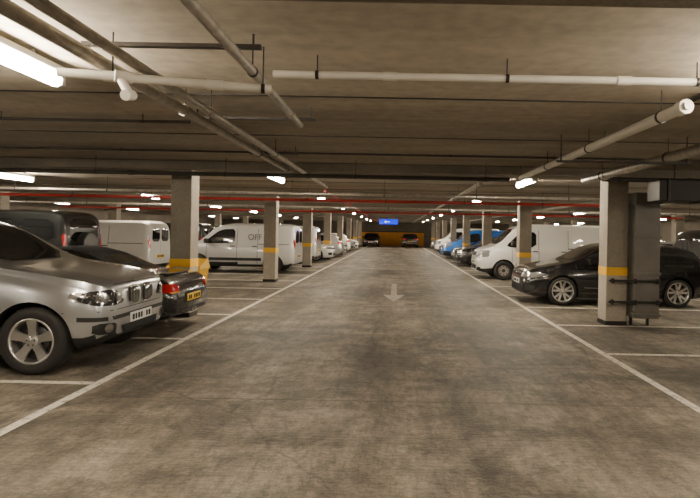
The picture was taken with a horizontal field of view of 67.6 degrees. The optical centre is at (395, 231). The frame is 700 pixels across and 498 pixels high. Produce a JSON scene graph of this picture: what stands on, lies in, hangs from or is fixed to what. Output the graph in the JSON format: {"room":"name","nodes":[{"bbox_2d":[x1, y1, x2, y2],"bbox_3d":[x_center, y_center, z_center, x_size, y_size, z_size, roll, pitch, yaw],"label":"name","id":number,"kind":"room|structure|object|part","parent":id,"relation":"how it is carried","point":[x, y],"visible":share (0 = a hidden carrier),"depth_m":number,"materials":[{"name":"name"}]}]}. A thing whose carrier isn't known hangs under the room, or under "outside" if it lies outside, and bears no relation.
{"room":"parking garage","nodes":[
{"label":"parking garage","id":0,"kind":"room"},
{"bbox_2d":[9,202,222,227],"bbox_3d":[-20.100,-0.186,26.500,0.200,3.200,67.000,1,0,0],"label":"wall","id":1,"kind":"structure","parent":0,"point":[99,213],"depth_m":35.64,"materials":[{"name":"concrete"}]},
{"bbox_2d":[0,245,699,497],"bbox_3d":[-0.033,1.699,26.500,40.000,0.202,67.000,1,0,0],"label":"floor","id":2,"kind":"structure","parent":0,"point":[94,444],"depth_m":4.94,"materials":[{"name":"concrete"}]},
{"bbox_2d":[0,190,9,208],"bbox_3d":[-12.303,0.044,16.100,0.380,2.640,0.380,1,0,0],"label":"concrete pillar","id":3,"kind":"structure","parent":2,"relation":"on","point":[4,200],"depth_m":16.07,"materials":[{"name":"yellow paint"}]},
{"bbox_2d":[0,209,101,246],"bbox_3d":[-10.220,0.414,13.250,4.900,1.980,2.160,1,0,0],"label":"dark four-by-four","id":4,"kind":"object","parent":2,"relation":"on","point":[58,228],"visible":0.3,"depth_m":12.50,"materials":[{"name":"green paint"}]},
{"bbox_2d":[0,222,163,374],"bbox_3d":[-5.488,0.621,6.420,4.720,1.748,2.160,1,0,0],"label":"suv","id":5,"kind":"object","parent":2,"relation":"on","point":[55,302],"visible":1,"depth_m":5.64,"materials":[{"name":"paint"}]},
{"bbox_2d":[108,204,120,219],"bbox_3d":[-12.303,0.044,22.700,0.380,2.640,0.380,1,0,0],"label":"concrete pillar","id":6,"kind":"structure","parent":2,"relation":"on","point":[113,213],"depth_m":22.52,"materials":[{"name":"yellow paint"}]},
{"bbox_2d":[58,245,206,319],"bbox_3d":[-5.405,0.855,8.360,4.345,1.283,1.960,1,0,0],"label":"car","id":7,"kind":"object","parent":2,"relation":"on","point":[184,290],"visible":0.34,"depth_m":8.15,"materials":[{"name":"paint"}]},
{"bbox_2d":[99,220,169,265],"bbox_3d":[-10.301,0.492,17.900,4.430,1.820,2.200,1,0,0],"label":"van","id":8,"kind":"object","parent":2,"relation":"on","point":[149,241],"visible":0.3,"depth_m":17.13,"materials":[{"name":"paint"}]},
{"bbox_3d":[-10.299,0.373,17.900,4.430,1.385,2.200,1,0,0],"label":"trim and glazing","id":9,"kind":"part","parent":8,"relation":"part of","materials":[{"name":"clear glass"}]},
{"bbox_2d":[0,247,363,383],"bbox_3d":[-7.859,1.447,23.770,9.540,0.004,55.540,1,0,0],"label":"bay line marking","id":10,"kind":"object","parent":2,"relation":"on","point":[1,381],"visible":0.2,"depth_m":7.46,"materials":[{"name":"paint"}]},
{"bbox_2d":[0,246,367,435],"bbox_3d":[-3.035,1.540,26.000,0.090,0.004,60.000,1,0,0],"label":"lane line marking","id":11,"kind":"object","parent":2,"relation":"on","point":[34,415],"visible":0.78,"depth_m":5.53,"materials":[{"name":"paint"}]},
{"bbox_2d":[169,170,199,316],"bbox_3d":[-3.865,0.206,9.500,0.380,2.640,0.380,1,0,0],"label":"concrete pillar","id":12,"kind":"structure","parent":2,"relation":"on","point":[184,227],"depth_m":9.31,"materials":[{"name":"white paint"}]},
{"bbox_2d":[166,258,209,281],"bbox_3d":[-5.272,1.089,13.193,0.860,0.820,0.735,1,0,0],"label":"bin","id":13,"kind":"object","parent":2,"relation":"on","point":[203,263],"visible":0.02,"depth_m":13.25,"materials":[{"name":"yellow plastic"}]},
{"bbox_2d":[164,222,213,240],"bbox_3d":[-10.301,0.492,22.500,4.430,1.820,2.200,1,0,0],"label":"van","id":14,"kind":"object","parent":2,"relation":"on","point":[204,229],"visible":0.06,"depth_m":21.97,"materials":[{"name":"green paint"}]},
{"bbox_3d":[-10.299,0.373,22.500,4.430,1.385,2.200,1,0,0],"label":"trim and glazing","id":15,"kind":"part","parent":14,"relation":"part of","materials":[{"name":"clear glass"}]},
{"bbox_2d":[214,213,221,227],"bbox_3d":[-12.303,0.044,35.900,0.380,2.640,0.380,1,0,0],"label":"concrete pillar","id":16,"kind":"structure","parent":2,"relation":"on","point":[218,217],"depth_m":35.72,"materials":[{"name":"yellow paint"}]},
{"bbox_2d":[243,216,248,222],"bbox_3d":[-12.303,0.044,42.500,0.380,2.640,0.380,1,0,0],"label":"concrete pillar","id":17,"kind":"structure","parent":2,"relation":"on","point":[245,218],"depth_m":42.31,"materials":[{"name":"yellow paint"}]},
{"bbox_2d":[198,223,302,271],"bbox_3d":[-5.882,0.577,19.750,4.430,1.820,2.200,1,0,0],"label":"van","id":18,"kind":"object","parent":2,"relation":"on","point":[234,244],"visible":0.67,"depth_m":18.92,"materials":[{"name":"paint"}]},
{"bbox_3d":[-5.880,0.458,19.750,4.430,1.385,2.200,1,0,0],"label":"trim and glazing","id":19,"kind":"part","parent":18,"relation":"part of","materials":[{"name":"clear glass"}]},
{"bbox_2d":[263,196,278,281],"bbox_3d":[-3.865,0.206,16.100,0.380,2.640,0.380,1,0,0],"label":"concrete pillar","id":20,"kind":"structure","parent":2,"relation":"on","point":[271,208],"depth_m":15.92,"materials":[{"name":"white paint"}]},
{"bbox_2d":[302,208,312,266],"bbox_3d":[-3.865,0.206,22.700,0.380,2.640,0.380,1,0,0],"label":"concrete pillar","id":21,"kind":"structure","parent":2,"relation":"on","point":[307,216],"depth_m":22.52,"materials":[{"name":"white paint"}]},
{"bbox_2d":[298,226,320,263],"bbox_3d":[-6.002,0.575,25.600,4.430,1.820,2.200,1,0,0],"label":"van","id":22,"kind":"object","parent":2,"relation":"on","point":[316,234],"visible":0.05,"depth_m":24.89,"materials":[{"name":"paint"}]},
{"bbox_3d":[-6.000,0.455,25.600,4.430,1.385,2.200,1,0,0],"label":"trim and glazing","id":23,"kind":"part","parent":22,"relation":"part of","materials":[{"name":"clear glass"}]},
{"bbox_2d":[312,242,335,260],"bbox_3d":[-5.446,0.771,28.000,4.300,1.450,1.980,1,0,0],"label":"car","id":24,"kind":"object","parent":2,"relation":"on","point":[327,250],"visible":0.16,"depth_m":27.23,"materials":[{"name":"paint"}]},
{"bbox_3d":[-5.444,0.680,28.000,4.300,1.101,1.980,1,0,0],"label":"trim and glazing","id":25,"kind":"part","parent":24,"relation":"part of","materials":[{"name":"clear glass"}]},
{"bbox_2d":[323,212,331,258],"bbox_3d":[-3.865,0.206,29.300,0.380,2.640,0.380,1,0,0],"label":"concrete pillar","id":26,"kind":"structure","parent":2,"relation":"on","point":[327,216],"depth_m":29.12,"materials":[{"name":"white paint"}]},
{"bbox_2d":[321,233,343,254],"bbox_3d":[-5.346,0.772,31.600,4.300,1.450,1.980,1,0,0],"label":"car","id":27,"kind":"object","parent":2,"relation":"on","point":[336,241],"visible":0.15,"depth_m":30.84,"materials":[{"name":"paint"}]},
{"bbox_3d":[-5.344,0.682,31.600,4.300,1.101,1.980,1,0,0],"label":"trim and glazing","id":28,"kind":"part","parent":27,"relation":"part of","materials":[{"name":"clear glass"}]},
{"bbox_2d":[321,232,354,249],"bbox_3d":[-5.346,0.772,40.600,4.300,1.450,1.980,1,0,0],"label":"car","id":29,"kind":"object","parent":2,"relation":"on","point":[352,242],"visible":0.11,"depth_m":39.94,"materials":[{"name":"paint"}]},
{"bbox_2d":[337,216,342,253],"bbox_3d":[-3.865,0.206,35.900,0.380,2.640,0.380,1,0,0],"label":"concrete pillar","id":30,"kind":"structure","parent":2,"relation":"on","point":[339,218],"depth_m":35.72,"materials":[{"name":"white paint"}]},
{"bbox_2d":[331,233,350,249],"bbox_3d":[-5.446,0.771,38.000,4.300,1.450,1.980,1,0,0],"label":"car","id":31,"kind":"object","parent":2,"relation":"on","point":[346,239],"visible":0.16,"depth_m":37.28,"materials":[{"name":"paint"}]},
{"bbox_2d":[323,232,358,247],"bbox_3d":[-5.346,0.772,44.500,4.300,1.450,1.980,1,0,0],"label":"car","id":32,"kind":"object","parent":2,"relation":"on","point":[355,241],"visible":0.15,"depth_m":43.84,"materials":[{"name":"paint"}]},
{"bbox_2d":[336,242,346,254],"bbox_3d":[-5.346,0.772,33.900,4.300,1.450,1.980,1,0,0],"label":"car","id":33,"kind":"object","parent":2,"relation":"on","point":[345,244],"visible":0.09,"depth_m":33.34,"materials":[{"name":"paint"}]},
{"bbox_2d":[346,218,350,250],"bbox_3d":[-3.865,0.206,42.500,0.380,2.640,0.380,1,0,0],"label":"concrete pillar","id":34,"kind":"structure","parent":2,"relation":"on","point":[348,222],"depth_m":42.31,"materials":[{"name":"white paint"}]},
{"bbox_2d":[353,220,356,239],"bbox_3d":[-3.865,0.206,49.100,0.380,2.640,0.380,1,0,0],"label":"concrete pillar","id":35,"kind":"structure","parent":2,"relation":"on","point":[354,221],"depth_m":48.92,"materials":[{"name":"white paint"}]},
{"bbox_2d":[358,222,361,245],"bbox_3d":[-3.865,0.206,55.700,0.380,2.640,0.380,1,0,0],"label":"concrete pillar","id":36,"kind":"structure","parent":2,"relation":"on","point":[359,223],"depth_m":55.51,"materials":[{"name":"white paint"}]},
{"bbox_2d":[362,233,380,246],"bbox_3d":[-2.616,0.825,56.500,1.980,1.450,4.300,1,0,0],"label":"hatchback car","id":37,"kind":"object","parent":2,"relation":"on","point":[369,238],"visible":1,"depth_m":54.74,"materials":[{"name":"paint"}]},
{"bbox_2d":[384,284,403,301],"bbox_3d":[-0.056,1.595,13.950,0.550,0.001,4.100,1,0,0],"label":"direction arrow marking","id":38,"kind":"object","parent":2,"relation":"on","point":[393,296],"visible":1,"depth_m":13.09,"materials":[{"name":"paint"}]},
{"bbox_2d":[401,234,418,246],"bbox_3d":[1.483,0.904,56.500,1.980,1.450,4.300,1,0,0],"label":"hatchback car","id":39,"kind":"object","parent":2,"relation":"on","point":[407,239],"visible":1,"depth_m":54.48,"materials":[{"name":"paint"}]},
{"bbox_3d":[1.485,0.813,56.500,1.980,1.101,4.300,1,0,0],"label":"trim and glazing","id":40,"kind":"part","parent":39,"relation":"part of","materials":[{"name":"clear glass"}]},
{"bbox_2d":[431,223,434,241],"bbox_3d":[3.964,0.356,55.700,0.380,2.640,0.380,1,0,0],"label":"concrete pillar","id":41,"kind":"structure","parent":2,"relation":"on","point":[432,224],"depth_m":55.51,"materials":[{"name":"white paint"}]},
{"bbox_2d":[436,222,439,239],"bbox_3d":[3.964,0.356,49.100,0.380,2.640,0.380,1,0,0],"label":"concrete pillar","id":42,"kind":"structure","parent":2,"relation":"on","point":[437,223],"depth_m":48.92,"materials":[{"name":"white paint"}]},
{"bbox_2d":[442,220,446,237],"bbox_3d":[3.964,0.356,42.500,0.380,2.640,0.380,1,0,0],"label":"concrete pillar","id":43,"kind":"structure","parent":2,"relation":"on","point":[444,222],"depth_m":42.31,"materials":[{"name":"white paint"}]},
{"bbox_2d":[450,218,456,241],"bbox_3d":[3.964,0.356,35.900,0.380,2.640,0.380,1,0,0],"label":"concrete pillar","id":44,"kind":"structure","parent":2,"relation":"on","point":[453,220],"depth_m":35.72,"materials":[{"name":"white paint"}]},
{"bbox_2d":[434,228,497,250],"bbox_3d":[5.277,0.716,39.000,4.830,1.970,2.380,1,0,0],"label":"van","id":45,"kind":"object","parent":2,"relation":"on","point":[459,232],"visible":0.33,"depth_m":38.18,"materials":[{"name":"paint"}]},
{"bbox_3d":[5.279,0.596,39.000,4.830,1.492,2.380,1,0,0],"label":"trim and glazing","id":46,"kind":"part","parent":45,"relation":"part of","materials":[{"name":"clear glass"}]},
{"bbox_2d":[462,215,470,245],"bbox_3d":[3.964,0.356,29.300,0.380,2.640,0.380,1,0,0],"label":"concrete pillar","id":47,"kind":"structure","parent":2,"relation":"on","point":[466,218],"depth_m":29.12,"materials":[{"name":"white paint"}]},
{"bbox_2d":[441,230,504,255],"bbox_3d":[5.026,0.787,32.000,4.430,1.820,2.200,1,0,0],"label":"van","id":48,"kind":"object","parent":2,"relation":"on","point":[475,235],"visible":0.29,"depth_m":31.21,"materials":[{"name":"paint"}]},
{"bbox_3d":[5.028,0.667,32.000,4.430,1.385,2.200,1,0,0],"label":"trim and glazing","id":49,"kind":"part","parent":48,"relation":"part of","materials":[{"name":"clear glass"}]},
{"bbox_2d":[451,237,496,259],"bbox_3d":[5.112,0.973,27.500,4.300,1.450,1.980,1,0,0],"label":"car","id":50,"kind":"object","parent":2,"relation":"on","point":[455,249],"visible":0.2,"depth_m":27.00,"materials":[{"name":"paint"}]},
{"bbox_3d":[5.114,0.883,27.500,4.300,1.101,1.980,1,0,0],"label":"trim and glazing","id":51,"kind":"part","parent":50,"relation":"part of","materials":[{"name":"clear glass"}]},
{"bbox_2d":[455,238,495,265],"bbox_3d":[5.062,0.972,25.200,4.300,1.450,1.980,1,0,0],"label":"hatchback car","id":52,"kind":"object","parent":2,"relation":"on","point":[463,255],"visible":0.28,"depth_m":24.44,"materials":[{"name":"paint"}]},
{"bbox_2d":[482,211,491,245],"bbox_3d":[3.964,0.356,22.700,0.380,2.640,0.380,1,0,0],"label":"concrete pillar","id":53,"kind":"structure","parent":2,"relation":"on","point":[486,220],"depth_m":22.52,"materials":[{"name":"white paint"}]},
{"bbox_2d":[516,200,531,265],"bbox_3d":[3.964,0.356,16.100,0.380,2.640,0.380,1,0,0],"label":"concrete pillar","id":54,"kind":"structure","parent":2,"relation":"on","point":[524,213],"depth_m":15.92,"materials":[{"name":"white paint"}]},
{"bbox_2d":[472,224,599,279],"bbox_3d":[5.227,0.716,18.850,4.830,1.970,2.380,1,0,0],"label":"van","id":55,"kind":"object","parent":2,"relation":"on","point":[497,258],"visible":0.56,"depth_m":18.00,"materials":[{"name":"paint"}]},
{"bbox_3d":[5.229,0.595,18.850,4.830,1.492,2.380,1,0,0],"label":"trim and glazing","id":56,"kind":"part","parent":55,"relation":"part of","materials":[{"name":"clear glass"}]},
{"bbox_2d":[422,247,699,412],"bbox_3d":[2.814,1.652,26.000,0.090,0.004,60.000,1,0,0],"label":"lane line marking","id":57,"kind":"object","parent":2,"relation":"on","point":[667,391],"visible":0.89,"depth_m":6.79,"materials":[{"name":"paint"}]},
{"bbox_2d":[430,250,699,356],"bbox_3d":[7.618,1.745,24.645,9.500,0.004,57.290,1,0,0],"label":"bay line marking","id":58,"kind":"object","parent":2,"relation":"on","point":[430,250],"visible":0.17,"depth_m":9.24,"materials":[{"name":"paint"}]},
{"bbox_2d":[571,220,577,224],"bbox_3d":[12.292,0.516,35.900,0.380,2.640,0.380,1,0,0],"label":"concrete pillar","id":59,"kind":"structure","parent":2,"relation":"on","point":[573,222],"depth_m":35.72,"materials":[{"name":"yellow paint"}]},
{"bbox_2d":[512,243,699,307],"bbox_3d":[5.072,0.973,12.650,4.300,1.450,1.980,1,0,0],"label":"hatchback car","id":60,"kind":"object","parent":2,"relation":"on","point":[572,274],"visible":0.66,"depth_m":11.83,"materials":[{"name":"paint"}]},
{"bbox_2d":[597,181,628,325],"bbox_3d":[3.964,0.356,9.500,0.380,2.640,0.380,1,0,0],"label":"concrete pillar","id":61,"kind":"structure","parent":2,"relation":"on","point":[613,232],"depth_m":9.31,"materials":[{"name":"white paint"}]},
{"bbox_2d":[608,192,662,324],"bbox_3d":[4.201,0.491,9.295,0.920,2.380,0.450,1,0,0],"label":"ventilation unit","id":62,"kind":"object","parent":2,"relation":"on","point":[642,301],"visible":0.86,"depth_m":9.14,"materials":[{"name":"metal"}]},
{"bbox_2d":[660,241,674,246],"bbox_3d":[10.211,1.071,19.300,4.300,1.450,1.980,1,0,0],"label":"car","id":63,"kind":"object","parent":2,"relation":"on","point":[661,242],"visible":0.02,"depth_m":18.62,"materials":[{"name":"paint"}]},
{"bbox_2d":[671,215,684,241],"bbox_3d":[12.292,0.516,22.700,0.380,2.640,0.380,1,0,0],"label":"concrete pillar","id":64,"kind":"structure","parent":2,"relation":"on","point":[677,224],"depth_m":22.52,"materials":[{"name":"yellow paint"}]},
{"bbox_2d":[675,230,699,258],"bbox_3d":[10.125,0.884,14.100,4.430,1.820,2.200,1,0,0],"label":"van","id":65,"kind":"object","parent":2,"relation":"on","point":[689,240],"visible":0.2,"depth_m":14.09,"materials":[{"name":"black paint"}]},
{"bbox_3d":[10.127,0.765,14.100,4.430,1.385,2.200,1,0,0],"label":"trim and glazing","id":66,"kind":"part","parent":65,"relation":"part of","materials":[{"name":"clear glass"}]},
{"bbox_2d":[0,0,699,220],"bbox_3d":[0.025,-1.300,26.500,40.000,0.200,67.000,1,0,0],"label":"ceiling","id":67,"kind":"structure","parent":0,"point":[344,36],"depth_m":4.45,"materials":[{"name":"concrete"}]},
{"bbox_2d":[0,172,34,181],"bbox_3d":[-8.577,-1.272,11.600,0.100,0.186,1.380,1,0,0],"label":"fluorescent light","id":68,"kind":"object","parent":67,"relation":"hanging from","point":[8,175],"visible":0.98,"depth_m":11.74,"materials":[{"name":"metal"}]},
{"bbox_2d":[0,36,65,86],"bbox_3d":[-2.478,-1.155,3.150,0.100,0.186,1.380,1,0,0],"label":"fluorescent light","id":69,"kind":"object","parent":67,"relation":"hanging from","point":[14,56],"visible":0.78,"depth_m":3.47,"materials":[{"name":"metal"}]},
{"bbox_2d":[0,111,190,123],"bbox_3d":[-4.077,-1.229,5.500,3.800,0.098,0.037,1,0,0],"label":"conduit","id":70,"kind":"object","parent":67,"relation":"attached to","point":[142,120],"visible":1,"depth_m":5.49,"materials":[{"name":"metal"}]},
{"bbox_2d":[114,69,136,100],"bbox_3d":[-1.652,-0.892,3.181,0.173,0.202,0.111,1,0,43],"label":"pipe elbow","id":71,"kind":"object","parent":67,"relation":"attached to","point":[123,78],"visible":1,"depth_m":3.17,"materials":[{"name":"white paint"}]},
{"bbox_2d":[0,0,287,170],"bbox_3d":[-1.819,-1.116,2.800,0.098,0.239,11.600,1,0,0],"label":"ceiling pipe","id":72,"kind":"object","parent":67,"relation":"hanging from","point":[9,10],"depth_m":3.11,"materials":[{"name":"grey metal"}]},
{"bbox_2d":[139,194,159,198],"bbox_3d":[-8.577,-1.272,18.100,0.100,0.186,1.380,1,0,0],"label":"fluorescent light","id":73,"kind":"object","parent":67,"relation":"hanging from","point":[139,194],"visible":0.27,"depth_m":18.11,"materials":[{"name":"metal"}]},
{"bbox_2d":[56,32,270,93],"bbox_3d":[-1.430,-1.074,3.285,1.233,0.308,0.344,1,0,0],"label":"ceiling pipe","id":74,"kind":"object","parent":67,"relation":"hanging from","point":[106,76],"depth_m":3.27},
{"bbox_2d":[81,34,261,50],"bbox_3d":[-1.378,-1.180,3.200,1.100,0.092,0.040,1,0,0],"label":"support strut","id":75,"kind":"object","parent":67,"relation":"attached to","point":[158,45],"visible":0.73,"depth_m":3.18,"materials":[{"name":"grey metal"}]},
{"bbox_2d":[23,0,327,188],"bbox_3d":[-1.599,-1.112,4.500,0.075,0.237,15.000,1,0,0],"label":"ceiling pipe","id":76,"kind":"object","parent":67,"relation":"hanging from","point":[46,7],"depth_m":3.10,"materials":[{"name":"grey metal"}]},
{"bbox_2d":[180,0,302,127],"bbox_3d":[-0.909,-1.100,0.975,0.070,0.235,7.950,1,0,0],"label":"ceiling pipe","id":77,"kind":"object","parent":67,"relation":"hanging from","point":[199,12],"depth_m":2.85,"materials":[{"name":"grey metal"}]},
{"bbox_2d":[0,167,509,181],"bbox_3d":[-5.029,-1.136,8.800,13.900,0.321,0.082,1,0,0],"label":"ceiling pipe","id":78,"kind":"object","parent":67,"relation":"hanging from","point":[23,170],"depth_m":8.77,"materials":[{"name":"metal"}]},
{"bbox_2d":[197,107,315,120],"bbox_3d":[-1.378,-1.158,5.050,1.200,0.138,0.040,1,0,0],"label":"support strut","id":79,"kind":"object","parent":67,"relation":"attached to","point":[207,117],"visible":0.6,"depth_m":5.03,"materials":[{"name":"grey metal"}]},
{"bbox_2d":[250,145,298,154],"bbox_3d":[-1.728,-1.167,7.400,0.700,0.132,0.040,1,0,0],"label":"support strut","id":80,"kind":"object","parent":67,"relation":"attached to","point":[295,153],"visible":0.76,"depth_m":7.38,"materials":[{"name":"grey metal"}]},
{"bbox_2d":[268,177,284,182],"bbox_3d":[-2.478,-1.155,10.700,0.100,0.186,1.380,1,0,0],"label":"fluorescent light","id":81,"kind":"object","parent":67,"relation":"hanging from","point":[278,179],"visible":0.38,"depth_m":10.86,"materials":[{"name":"plastic"}]},
{"bbox_2d":[0,175,599,200],"bbox_3d":[0.020,-1.017,12.400,32.000,0.365,0.070,1,0,0],"label":"ceiling pipe","id":82,"kind":"object","parent":67,"relation":"hanging from","point":[19,188],"depth_m":12.37,"materials":[{"name":"metal"}]},
{"bbox_2d":[0,186,599,206],"bbox_3d":[-4.980,-1.099,14.600,22.000,0.394,0.089,1,0,0],"label":"pipe","id":83,"kind":"object","parent":67,"relation":"hanging from","point":[307,199],"visible":0.93,"depth_m":14.57,"materials":[{"name":"red metal"}]},
{"bbox_2d":[0,146,699,161],"bbox_3d":[0.023,-1.176,7.900,24.000,0.048,0.037,1,0,0],"label":"conduit","id":84,"kind":"object","parent":67,"relation":"attached to","point":[3,147],"visible":0.88,"depth_m":7.89,"materials":[{"name":"metal"}]},
{"bbox_2d":[0,157,699,179],"bbox_3d":[0.021,-1.120,9.500,40.000,0.160,0.620,1,0,0],"label":"ceiling beam","id":85,"kind":"structure","parent":67,"relation":"attached to","point":[512,172],"depth_m":9.19,"materials":[{"name":"grey concrete"}]},
{"bbox_2d":[0,185,699,204],"bbox_3d":[0.021,-1.120,16.100,40.000,0.160,0.620,1,0,0],"label":"ceiling beam","id":86,"kind":"structure","parent":67,"relation":"attached to","point":[11,190],"depth_m":15.79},
{"bbox_2d":[323,182,377,221],"bbox_3d":[-1.729,-1.093,31.300,0.082,0.281,37.400,1,0,0],"label":"pipe","id":87,"kind":"object","parent":67,"relation":"hanging from","point":[324,191],"visible":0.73,"depth_m":17.91,"materials":[{"name":"grey metal"}]},
{"bbox_2d":[9,193,699,215],"bbox_3d":[0.019,-1.002,19.000,32.000,0.397,0.093,1,0,0],"label":"ceiling pipe","id":88,"kind":"object","parent":67,"relation":"hanging from","point":[16,201],"depth_m":18.96,"materials":[{"name":"red metal"}]},
{"bbox_2d":[10,197,699,212],"bbox_3d":[0.021,-1.120,22.700,40.000,0.160,0.620,1,0,0],"label":"ceiling beam","id":89,"kind":"structure","parent":67,"relation":"attached to","point":[11,198],"depth_m":22.39,"materials":[{"name":"grey concrete"}]},
{"bbox_2d":[38,204,699,219],"bbox_3d":[0.021,-1.120,29.300,40.000,0.160,0.620,1,0,0],"label":"ceiling beam","id":90,"kind":"structure","parent":67,"relation":"attached to","point":[39,205],"depth_m":28.99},
{"bbox_2d":[62,204,682,218],"bbox_3d":[-0.981,-0.996,21.800,26.000,0.447,0.093,1,0,0],"label":"pipe","id":91,"kind":"object","parent":67,"relation":"hanging from","point":[168,208],"visible":0.85,"depth_m":21.77,"materials":[{"name":"red metal"}]},
{"bbox_2d":[150,212,599,222],"bbox_3d":[0.021,-1.120,42.500,40.000,0.160,0.620,1,0,0],"label":"ceiling beam","id":92,"kind":"structure","parent":67,"relation":"attached to","point":[200,214],"depth_m":42.19,"materials":[{"name":"grey concrete"}]},
{"bbox_2d":[379,217,397,224],"bbox_3d":[-0.533,-0.875,37.992,1.400,0.670,0.096,1,0,0],"label":"hanging sign","id":93,"kind":"object","parent":67,"relation":"hanging from","point":[381,221],"visible":0.91,"depth_m":37.96,"materials":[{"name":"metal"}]},
{"bbox_2d":[209,217,570,224],"bbox_3d":[0.021,-1.120,55.700,40.000,0.160,0.620,1,0,0],"label":"ceiling beam","id":94,"kind":"structure","parent":67,"relation":"attached to","point":[209,217],"depth_m":55.39,"materials":[{"name":"grey concrete"}]},
{"bbox_2d":[104,209,687,222],"bbox_3d":[0.021,-1.120,35.900,40.000,0.160,0.620,1,0,0],"label":"ceiling beam","id":95,"kind":"structure","parent":67,"relation":"attached to","point":[122,210],"depth_m":35.59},
{"bbox_2d":[199,216,599,224],"bbox_3d":[0.021,-1.120,49.100,40.000,0.160,0.620,1,0,0],"label":"ceiling beam","id":96,"kind":"structure","parent":67,"relation":"attached to","point":[199,216],"depth_m":48.78,"materials":[{"name":"grey concrete"}]},
{"bbox_2d":[412,181,482,222],"bbox_3d":[1.620,-1.023,29.950,0.105,0.292,40.100,1,0,0],"label":"ceiling pipe","id":97,"kind":"object","parent":67,"relation":"hanging from","point":[479,183],"depth_m":12.29,"materials":[{"name":"grey metal"}]},
{"bbox_2d":[265,0,699,8],"bbox_3d":[0.022,-1.135,2.130,40.000,0.130,0.620,1,0,0],"label":"ceiling beam","id":98,"kind":"structure","parent":67,"relation":"attached to","point":[683,4],"depth_m":2.40,"materials":[{"name":"grey concrete"}]},
{"bbox_2d":[272,55,699,86],"bbox_3d":[2.341,-1.073,3.560,6.360,0.165,0.061,1,0,0],"label":"ceiling pipe","id":99,"kind":"object","parent":67,"relation":"hanging from","point":[385,76],"depth_m":3.54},
{"bbox_2d":[516,179,536,187],"bbox_3d":[2.671,-1.056,10.700,0.100,0.186,1.380,1,0,0],"label":"fluorescent light","id":100,"kind":"object","parent":67,"relation":"hanging from","point":[524,182],"visible":0.58,"depth_m":10.68,"materials":[{"name":"plastic"}]},
{"bbox_2d":[470,201,599,220],"bbox_3d":[5.619,-0.944,24.950,0.093,0.297,30.100,1,0,0],"label":"ceiling pipe","id":101,"kind":"object","parent":67,"relation":"hanging from","point":[591,202],"depth_m":17.92,"materials":[{"name":"grey metal"}]},
{"bbox_2d":[517,90,676,180],"bbox_3d":[2.170,-1.023,6.525,0.103,0.272,5.150,1,0,0],"label":"ceiling pipe","id":102,"kind":"object","parent":67,"relation":"hanging from","point":[660,117],"depth_m":5.14,"materials":[{"name":"grey metal"}]},
{"bbox_2d":[556,134,691,164],"bbox_3d":[2.719,-0.982,6.200,1.600,0.332,0.040,1,0,0],"label":"support strut","id":103,"kind":"object","parent":67,"relation":"attached to","point":[560,160],"visible":0.92,"depth_m":6.18,"materials":[{"name":"grey metal"}]},
{"bbox_2d":[581,138,699,183],"bbox_3d":[3.299,-0.979,6.550,0.152,0.316,5.100,1,0,0],"label":"ceiling pipe","id":104,"kind":"object","parent":67,"relation":"hanging from","point":[694,150],"depth_m":6.73,"materials":[{"name":"grey metal"}]},
{"bbox_2d":[647,165,699,203],"bbox_3d":[5.566,-0.778,8.620,2.600,0.630,0.460,1,0,0],"label":"ventilation duct","id":105,"kind":"object","parent":67,"relation":"hanging from","point":[665,190],"visible":0.98,"depth_m":8.41,"materials":[{"name":"metal"}]},
{"bbox_2d":[672,99,693,116],"bbox_3d":[2.168,-0.939,3.915,0.110,0.110,0.130,1,0,0],"label":"end cap","id":106,"kind":"object","parent":67,"relation":"attached to","point":[683,107],"visible":1,"depth_m":3.88,"materials":[{"name":"white paint"}]},
{"bbox_2d":[0,90,699,217],"bbox_3d":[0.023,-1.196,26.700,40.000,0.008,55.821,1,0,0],"label":"ceiling beams","id":107,"kind":"structure","parent":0,"point":[0,90],"depth_m":6.59,"materials":[{"name":"grey concrete"}]},
{"bbox_2d":[223,219,516,246],"bbox_3d":[-0.004,0.200,60.100,40.000,3.200,0.200,1,0,0],"label":"wall","id":108,"kind":"structure","parent":0,"point":[366,226],"depth_m":60.01,"materials":[{"name":"concrete"}]},
{"bbox_2d":[362,231,423,245],"bbox_3d":[-0.415,0.762,59.965,7.200,1.660,0.070,1,0,0],"label":"wall panel","id":109,"kind":"object","parent":108,"relation":"attached to","point":[388,238],"visible":0.64,"depth_m":59.95,"materials":[{"name":"paint"}]},
{"bbox_2d":[537,93,699,167],"bbox_3d":[2.371,-1.094,6.400,0.051,0.121,5.400,1,0,0],"label":"ceiling pipe","id":110,"kind":"object","parent":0,"point":[694,98],"depth_m":4.15,"materials":[{"name":"grey metal"}]},
{"bbox_2d":[591,220,699,241],"bbox_3d":[20.093,0.586,26.500,0.200,3.200,67.000,1,0,0],"label":"wall","id":111,"kind":"structure","parent":0,"point":[665,228],"depth_m":38.02,"materials":[{"name":"concrete"}]},
{"bbox_2d":[601,166,699,181],"bbox_3d":[7.769,-0.913,8.900,8.500,0.277,0.093,1,0,0],"label":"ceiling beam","id":112,"kind":"structure","parent":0,"point":[614,179],"depth_m":8.86,"materials":[{"name":"grey concrete"}]}
]}

